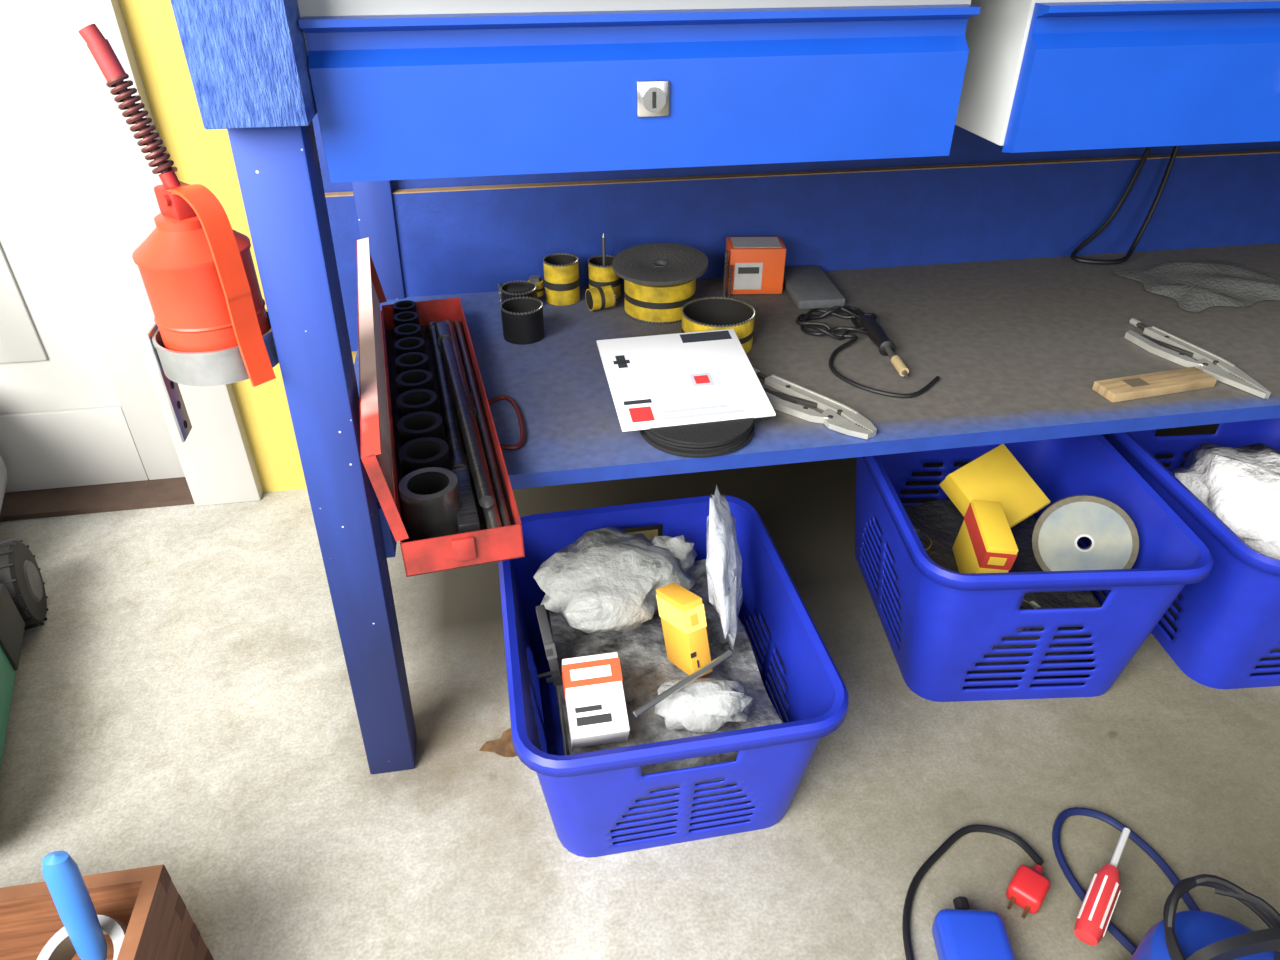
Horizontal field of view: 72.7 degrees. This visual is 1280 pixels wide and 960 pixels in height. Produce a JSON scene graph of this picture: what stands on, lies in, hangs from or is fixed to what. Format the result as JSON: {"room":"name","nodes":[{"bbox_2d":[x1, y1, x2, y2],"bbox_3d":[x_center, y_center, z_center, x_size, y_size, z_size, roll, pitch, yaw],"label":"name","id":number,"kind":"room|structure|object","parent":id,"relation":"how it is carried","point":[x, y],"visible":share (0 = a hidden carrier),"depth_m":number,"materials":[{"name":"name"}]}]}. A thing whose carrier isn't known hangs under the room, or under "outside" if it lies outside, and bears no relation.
{"room":"garage workshop","nodes":[
{"label":"garage workshop","id":0,"kind":"room"},
{"bbox_2d":[146,309,278,441],"bbox_3d":[-0.435,-0.107,0.923,0.123,0.125,0.119,-5,34,-8],"label":"holder","id":1,"kind":"object","parent":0,"point":[224,366],"depth_m":0.86,"materials":[{"name":"white metal"}]},
{"bbox_2d":[78,24,275,386],"bbox_3d":[-0.430,-0.251,0.820,0.111,0.316,0.116,-5,34,-8],"label":"can","id":2,"kind":"object","parent":1,"relation":"in","point":[198,273],"visible":0.98,"depth_m":0.81,"materials":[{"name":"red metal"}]},
{"bbox_2d":[119,0,356,492],"bbox_3d":[0.213,-1.188,1.315,8.000,2.600,0.150,-5,34,-8],"label":"wall","id":3,"kind":"structure","parent":0,"point":[200,155],"depth_m":1.47,"materials":[{"name":"yellow paint"}]},
{"bbox_2d":[0,0,184,492],"bbox_3d":[-1.367,-0.824,1.264,0.861,2.028,0.052,-5,34,-8],"label":"door","id":4,"kind":"structure","parent":3,"relation":"in","point":[80,406],"depth_m":1.66,"materials":[{"name":"white paint"}]},
{"bbox_2d":[0,477,194,521],"bbox_3d":[-1.358,0.046,1.799,0.865,0.012,0.140,-5,34,-8],"label":"threshold","id":5,"kind":"structure","parent":3,"relation":"attached to","point":[54,502],"depth_m":1.80,"materials":[{"name":"brown wood"}]},
{"bbox_2d":[18,0,262,505],"bbox_3d":[-1.336,-0.829,1.194,1.085,2.140,0.132,-5,34,-8],"label":"trim","id":6,"kind":"structure","parent":3,"relation":"attached to","point":[216,459],"depth_m":1.44,"materials":[{"name":"white paint"}]},
{"bbox_2d":[0,424,1279,959],"bbox_3d":[0.501,0.873,0.629,8.000,0.050,4.900,-5,34,-8],"label":"floor","id":7,"kind":"structure","parent":0,"point":[182,701],"depth_m":1.24,"materials":[{"name":"concrete"}]},
{"bbox_2d":[0,455,48,769],"bbox_3d":[-1.281,-0.132,1.206,0.504,0.972,1.183,-15,37,-21],"label":"machine","id":8,"kind":"object","parent":7,"relation":"on","point":[23,598],"depth_m":1.42,"materials":[{"name":"green"}]},
{"bbox_2d":[0,864,213,959],"bbox_3d":[-0.698,0.591,0.824,0.440,0.195,0.301,-5,34,-8],"label":"wooden box","id":9,"kind":"object","parent":7,"relation":"on","point":[146,899],"visible":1,"depth_m":0.91,"materials":[{"name":"brown wood"}]},
{"bbox_2d":[42,851,106,959],"bbox_3d":[-0.558,0.474,0.886,0.051,0.286,0.023,-22,40,-29],"label":"chisel","id":10,"kind":"object","parent":9,"relation":"in","point":[63,878],"visible":1,"depth_m":0.84,"materials":[{"name":"blue plastic"}]},
{"bbox_2d":[37,915,127,959],"bbox_3d":[-0.563,0.498,0.889,0.092,0.064,0.099,5,34,7],"label":"tape roll","id":11,"kind":"object","parent":9,"relation":"in","point":[60,946],"visible":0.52,"depth_m":0.89,"materials":[{"name":"white plastic"}]},
{"bbox_2d":[479,728,546,756],"bbox_3d":[-0.186,0.389,1.294,0.101,0.013,0.051,-28,43,-35],"label":"dry leaf","id":12,"kind":"object","parent":7,"relation":"on","point":[504,747],"visible":0.52,"depth_m":1.28,"materials":[{"name":"brown plant"}]},
{"bbox_2d":[498,495,847,857],"bbox_3d":[0.019,0.272,1.252,0.409,0.251,0.485,-6,34,-9],"label":"storage basket","id":13,"kind":"object","parent":7,"relation":"on","point":[587,794],"visible":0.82,"depth_m":1.13,"materials":[{"name":"blue plastic"}]},
{"bbox_2d":[547,559,781,830],"bbox_3d":[0.019,0.302,1.272,0.275,0.163,0.350,-6,34,-9],"label":"contents","id":14,"kind":"object","parent":13,"relation":"in","point":[645,665],"visible":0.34,"depth_m":1.20,"materials":[{"name":"grey plastic"}]},
{"bbox_2d":[536,605,562,685],"bbox_3d":[-0.127,0.221,1.159,0.033,0.086,0.072,-8,35,-12],"label":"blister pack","id":15,"kind":"object","parent":14,"relation":"on","point":[546,633],"visible":1,"depth_m":1.14,"materials":[{"name":"grey plastic"}]},
{"bbox_2d":[562,652,629,747],"bbox_3d":[-0.056,0.273,1.079,0.071,0.082,0.108,-6,34,-9],"label":"box","id":16,"kind":"object","parent":14,"relation":"on","point":[592,684],"visible":1,"depth_m":1.06,"materials":[{"name":"white cardboard"}]},
{"bbox_2d":[534,526,695,632],"bbox_3d":[-0.043,0.142,1.262,0.200,0.117,0.227,26,42,33],"label":"plastic bag","id":17,"kind":"object","parent":14,"relation":"on","point":[608,579],"visible":0.97,"depth_m":1.21,"materials":[{"name":"grey plastic"}]},
{"bbox_2d":[650,535,696,570],"bbox_3d":[0.035,0.116,1.336,0.111,0.070,0.068,-13,36,-18],"label":"plastic bag","id":18,"kind":"object","parent":14,"relation":"on","point":[682,548],"visible":0.43,"depth_m":1.32,"materials":[{"name":"grey plastic"}]},
{"bbox_2d":[656,582,712,678],"bbox_3d":[0.059,0.202,1.169,0.031,0.125,0.100,-18,38,-25],"label":"box","id":19,"kind":"object","parent":14,"relation":"on","point":[681,611],"visible":0.94,"depth_m":1.15,"materials":[{"name":"yellow cardboard"}]},
{"bbox_2d":[651,678,753,732],"bbox_3d":[0.080,0.284,1.097,0.131,0.060,0.077,-3,34,-4],"label":"plastic bag","id":20,"kind":"object","parent":14,"relation":"on","point":[704,704],"visible":0.91,"depth_m":1.08,"materials":[{"name":"white plastic"}]},
{"bbox_2d":[633,650,732,716],"bbox_3d":[0.054,0.250,1.073,0.150,0.024,0.008,-22,40,-29],"label":"rod","id":21,"kind":"object","parent":20,"relation":"on","point":[718,660],"visible":1,"depth_m":1.07,"materials":[{"name":"grey metal"}]},
{"bbox_2d":[706,485,742,650],"bbox_3d":[0.117,0.117,1.185,0.058,0.239,0.254,3,34,4],"label":"plastic bag","id":22,"kind":"object","parent":14,"relation":"on","point":[723,560],"visible":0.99,"depth_m":1.13,"materials":[{"name":"white plastic"}]},
{"bbox_2d":[170,0,1279,773],"bbox_3d":[0.693,-0.313,1.393,2.495,1.059,0.815,-5,34,-8],"label":"workbench","id":23,"kind":"object","parent":7,"relation":"on","point":[944,164],"visible":0.9,"depth_m":1.07,"materials":[{"name":"blue paint"}]},
{"bbox_2d":[356,237,525,576],"bbox_3d":[-0.264,-0.150,1.169,0.195,0.159,0.664,-9,35,-13],"label":"case","id":24,"kind":"object","parent":23,"relation":"on","point":[432,458],"visible":1,"depth_m":1.07,"materials":[{"name":"red paint"}]},
{"bbox_2d":[497,283,529,301],"bbox_3d":[-0.223,-0.339,1.564,0.062,0.031,0.031,-8,35,-12],"label":"saw","id":25,"kind":"object","parent":23,"relation":"on","point":[515,288],"visible":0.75,"depth_m":1.55,"materials":[{"name":"black metal"}]},
{"bbox_2d":[501,280,536,301],"bbox_3d":[-0.213,-0.324,1.536,0.062,0.038,0.062,-5,34,-8],"label":"saw","id":26,"kind":"object","parent":23,"relation":"on","point":[532,286],"visible":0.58,"depth_m":1.52,"materials":[{"name":"black metal"}]},
{"bbox_2d":[501,296,544,344],"bbox_3d":[-0.193,-0.263,1.429,0.068,0.056,0.068,-5,34,-8],"label":"saw","id":27,"kind":"object","parent":23,"relation":"on","point":[522,318],"visible":1,"depth_m":1.41,"materials":[{"name":"black metal"}]},
{"bbox_2d":[528,275,543,298],"bbox_3d":[-0.189,-0.351,1.578,0.029,0.037,0.029,-5,34,-8],"label":"saw","id":28,"kind":"object","parent":23,"relation":"on","point":[536,279],"visible":0.61,"depth_m":1.57,"materials":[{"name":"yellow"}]},
{"bbox_2d":[543,253,579,305],"bbox_3d":[-0.140,-0.359,1.554,0.063,0.076,0.063,-5,34,-8],"label":"saw","id":29,"kind":"object","parent":23,"relation":"on","point":[561,271],"visible":1,"depth_m":1.54,"materials":[{"name":"yellow metal"}]},
{"bbox_2d":[585,285,616,310],"bbox_3d":[-0.069,-0.320,1.529,0.044,0.039,0.039,-14,37,-20],"label":"saw","id":30,"kind":"object","parent":23,"relation":"on","point":[597,298],"visible":1,"depth_m":1.51,"materials":[{"name":"yellow metal"}]},
{"bbox_2d":[588,233,620,298],"bbox_3d":[-0.064,-0.387,1.561,0.059,0.114,0.059,-5,34,-8],"label":"saw","id":31,"kind":"object","parent":23,"relation":"on","point":[601,273],"visible":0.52,"depth_m":1.55,"materials":[{"name":"yellow metal"}]},
{"bbox_2d":[624,265,695,323],"bbox_3d":[0.035,-0.331,1.514,0.125,0.074,0.125,-5,34,-8],"label":"saw","id":32,"kind":"object","parent":23,"relation":"on","point":[643,303],"visible":0.72,"depth_m":1.47,"materials":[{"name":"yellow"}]},
{"bbox_2d":[612,243,707,285],"bbox_3d":[0.035,-0.370,1.487,0.164,0.018,0.164,13,36,18],"label":"disc","id":33,"kind":"object","parent":32,"relation":"on","point":[681,263],"visible":1,"depth_m":1.48,"materials":[{"name":"black metal"}]},
{"bbox_2d":[596,329,775,457],"bbox_3d":[0.065,-0.123,1.216,0.217,0.062,0.262,-8,35,-11],"label":"pack","id":34,"kind":"object","parent":23,"relation":"on","point":[700,394],"visible":1,"depth_m":1.20,"materials":[{"name":"white paper"}]},
{"bbox_2d":[681,296,754,353],"bbox_3d":[0.125,-0.246,1.402,0.117,0.059,0.117,-5,34,-8],"label":"saw","id":35,"kind":"object","parent":23,"relation":"on","point":[711,313],"visible":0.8,"depth_m":1.43,"materials":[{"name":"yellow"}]},
{"bbox_2d":[723,236,785,296],"bbox_3d":[0.204,-0.391,1.592,0.112,0.086,0.084,-1,34,-1],"label":"box","id":36,"kind":"object","parent":23,"relation":"on","point":[752,265],"visible":1,"depth_m":1.57,"materials":[{"name":"orange"}]},
{"bbox_2d":[783,265,844,308],"bbox_3d":[0.312,-0.357,1.605,0.084,0.016,0.170,-4,34,-5],"label":"stone","id":37,"kind":"object","parent":23,"relation":"on","point":[809,287],"visible":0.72,"depth_m":1.58,"materials":[{"name":"grey stone"}]},
{"bbox_2d":[753,367,876,438],"bbox_3d":[0.231,-0.110,1.242,0.070,0.012,0.235,-25,41,-32],"label":"pliers","id":38,"kind":"object","parent":23,"relation":"on","point":[836,416],"visible":0.94,"depth_m":1.22,"materials":[{"name":"silver metal"}]},
{"bbox_2d":[796,306,939,397],"bbox_3d":[0.351,-0.215,1.384,0.148,0.026,0.321,-8,35,-12],"label":"iron","id":39,"kind":"object","parent":23,"relation":"on","point":[869,326],"visible":1,"depth_m":1.42,"materials":[{"name":"black plastic"}]},
{"bbox_2d":[1070,146,1179,263],"bbox_3d":[0.945,-0.612,1.616,0.189,0.413,0.079,-5,34,-8],"label":"hanging cable","id":40,"kind":"object","parent":23,"relation":"hanging from","point":[1077,249],"visible":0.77,"depth_m":1.70,"materials":[{"name":"black plastic"}]},
{"bbox_2d":[1092,367,1216,402],"bbox_3d":[0.761,-0.142,1.287,0.180,0.015,0.044,-9,35,-13],"label":"wood","id":41,"kind":"object","parent":23,"relation":"on","point":[1190,378],"visible":1,"depth_m":1.28,"materials":[{"name":"brown wood"}]},
{"bbox_2d":[1113,260,1279,312],"bbox_3d":[1.068,-0.377,1.625,0.280,0.020,0.216,-8,35,-12],"label":"rag","id":42,"kind":"object","parent":23,"relation":"on","point":[1197,286],"visible":1,"depth_m":1.61,"materials":[{"name":"fabric"}]},
{"bbox_2d":[1124,318,1270,398],"bbox_3d":[0.861,-0.194,1.367,0.070,0.012,0.273,-10,35,-14],"label":"pliers","id":43,"kind":"object","parent":23,"relation":"on","point":[1164,344],"visible":0.99,"depth_m":1.36,"materials":[{"name":"silver metal"}]},
{"bbox_2d":[902,824,1042,959],"bbox_3d":[0.398,0.554,1.040,0.164,0.016,0.352,11,36,16],"label":"power cable","id":44,"kind":"object","parent":7,"relation":"on","point":[906,920],"visible":1,"depth_m":1.13,"materials":[{"name":"black rubber"}]},
{"bbox_2d":[932,896,1015,959],"bbox_3d":[0.389,0.557,1.005,0.080,0.050,0.150,1,34,2],"label":"switch","id":45,"kind":"object","parent":7,"relation":"on","point":[959,933],"visible":1,"depth_m":1.01,"materials":[{"name":"blue plastic"}]},
{"bbox_2d":[1006,864,1049,918],"bbox_3d":[0.486,0.512,1.090,0.040,0.030,0.081,26,42,33],"label":"plug","id":46,"kind":"object","parent":7,"relation":"on","point":[1028,888],"depth_m":1.08,"materials":[{"name":"red plastic"}]},
{"bbox_2d":[855,434,1213,701],"bbox_3d":[0.585,0.112,1.453,0.419,0.291,0.494,-1,34,-2],"label":"storage basket","id":47,"kind":"object","parent":7,"relation":"on","point":[945,622],"visible":0.7,"depth_m":1.31,"materials":[{"name":"blue plastic"}]},
{"bbox_2d":[875,500,1098,680],"bbox_3d":[0.585,0.176,1.496,0.262,0.121,0.335,-1,34,-2],"label":"contents","id":48,"kind":"object","parent":47,"relation":"in","point":[941,521],"visible":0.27,"depth_m":1.46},
{"bbox_2d":[913,526,931,553],"bbox_3d":[0.458,0.102,1.470,0.061,0.016,0.070,-10,35,-14],"label":"clamp","id":49,"kind":"object","parent":48,"relation":"on","point":[921,535],"visible":0.27,"depth_m":1.48,"materials":[{"name":"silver metal"}]},
{"bbox_2d":[952,499,1017,573],"bbox_3d":[0.541,0.109,1.369,0.052,0.123,0.121,2,34,3],"label":"box","id":50,"kind":"object","parent":48,"relation":"on","point":[985,542],"visible":0.66,"depth_m":1.34,"materials":[{"name":"yellow cardboard"}]},
{"bbox_2d":[939,444,1049,528],"bbox_3d":[0.603,0.022,1.482,0.140,0.120,0.130,-18,38,-25],"label":"box","id":51,"kind":"object","parent":48,"relation":"on","point":[996,475],"visible":0.7,"depth_m":1.47,"materials":[{"name":"yellow cardboard"}]},
{"bbox_2d":[1018,600,1040,630],"bbox_3d":[0.575,0.201,1.323,0.061,0.016,0.070,25,41,32],"label":"clamp","id":52,"kind":"object","parent":48,"relation":"on","point":[1031,604],"visible":0.32,"depth_m":1.33,"materials":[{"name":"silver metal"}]},
{"bbox_2d":[1032,495,1138,570],"bbox_3d":[0.690,0.097,1.352,0.148,0.140,0.071,15,37,21],"label":"disc","id":53,"kind":"object","parent":48,"relation":"on","point":[1113,535],"visible":0.9,"depth_m":1.34,"materials":[{"name":"silver metal"}]},
{"bbox_2d":[1074,828,1129,945],"bbox_3d":[0.576,0.499,1.075,0.032,0.039,0.170,24,41,31],"label":"screwdriver","id":54,"kind":"object","parent":7,"relation":"on","point":[1093,918],"visible":1,"depth_m":1.04,"materials":[{"name":"red plastic"}]},
{"bbox_2d":[1052,807,1199,954],"bbox_3d":[0.625,0.536,1.069,0.139,0.015,0.312,-5,34,-8],"label":"lead","id":55,"kind":"object","parent":7,"relation":"on","point":[1056,832],"visible":0.82,"depth_m":1.13,"materials":[{"name":"blue rubber"}]},
{"bbox_2d":[1082,418,1279,688],"bbox_3d":[1.036,0.095,1.478,0.419,0.291,0.494,-3,34,-4],"label":"storage basket","id":56,"kind":"object","parent":7,"relation":"on","point":[1227,621],"visible":0.44,"depth_m":1.35,"materials":[{"name":"blue plastic"}]},
{"bbox_2d":[1163,595,1279,667],"bbox_3d":[1.036,0.160,1.522,0.262,0.119,0.335,-3,34,-4],"label":"pile","id":57,"kind":"object","parent":56,"relation":"in","point":[1178,596],"visible":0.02,"depth_m":1.47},
{"bbox_2d":[1170,443,1279,559],"bbox_3d":[1.038,0.036,1.462,0.256,0.144,0.306,-29,44,-36],"label":"plastic bag","id":58,"kind":"object","parent":57,"relation":"on","point":[1240,485],"visible":0.72,"depth_m":1.42,"materials":[{"name":"white plastic"}]},
{"bbox_2d":[1130,874,1279,959],"bbox_3d":[0.590,0.523,0.875,0.204,0.251,0.176,-5,34,-8],"label":"pump","id":59,"kind":"object","parent":7,"relation":"on","point":[1192,934],"visible":1,"depth_m":0.87,"materials":[{"name":"blue plastic"}]}
]}

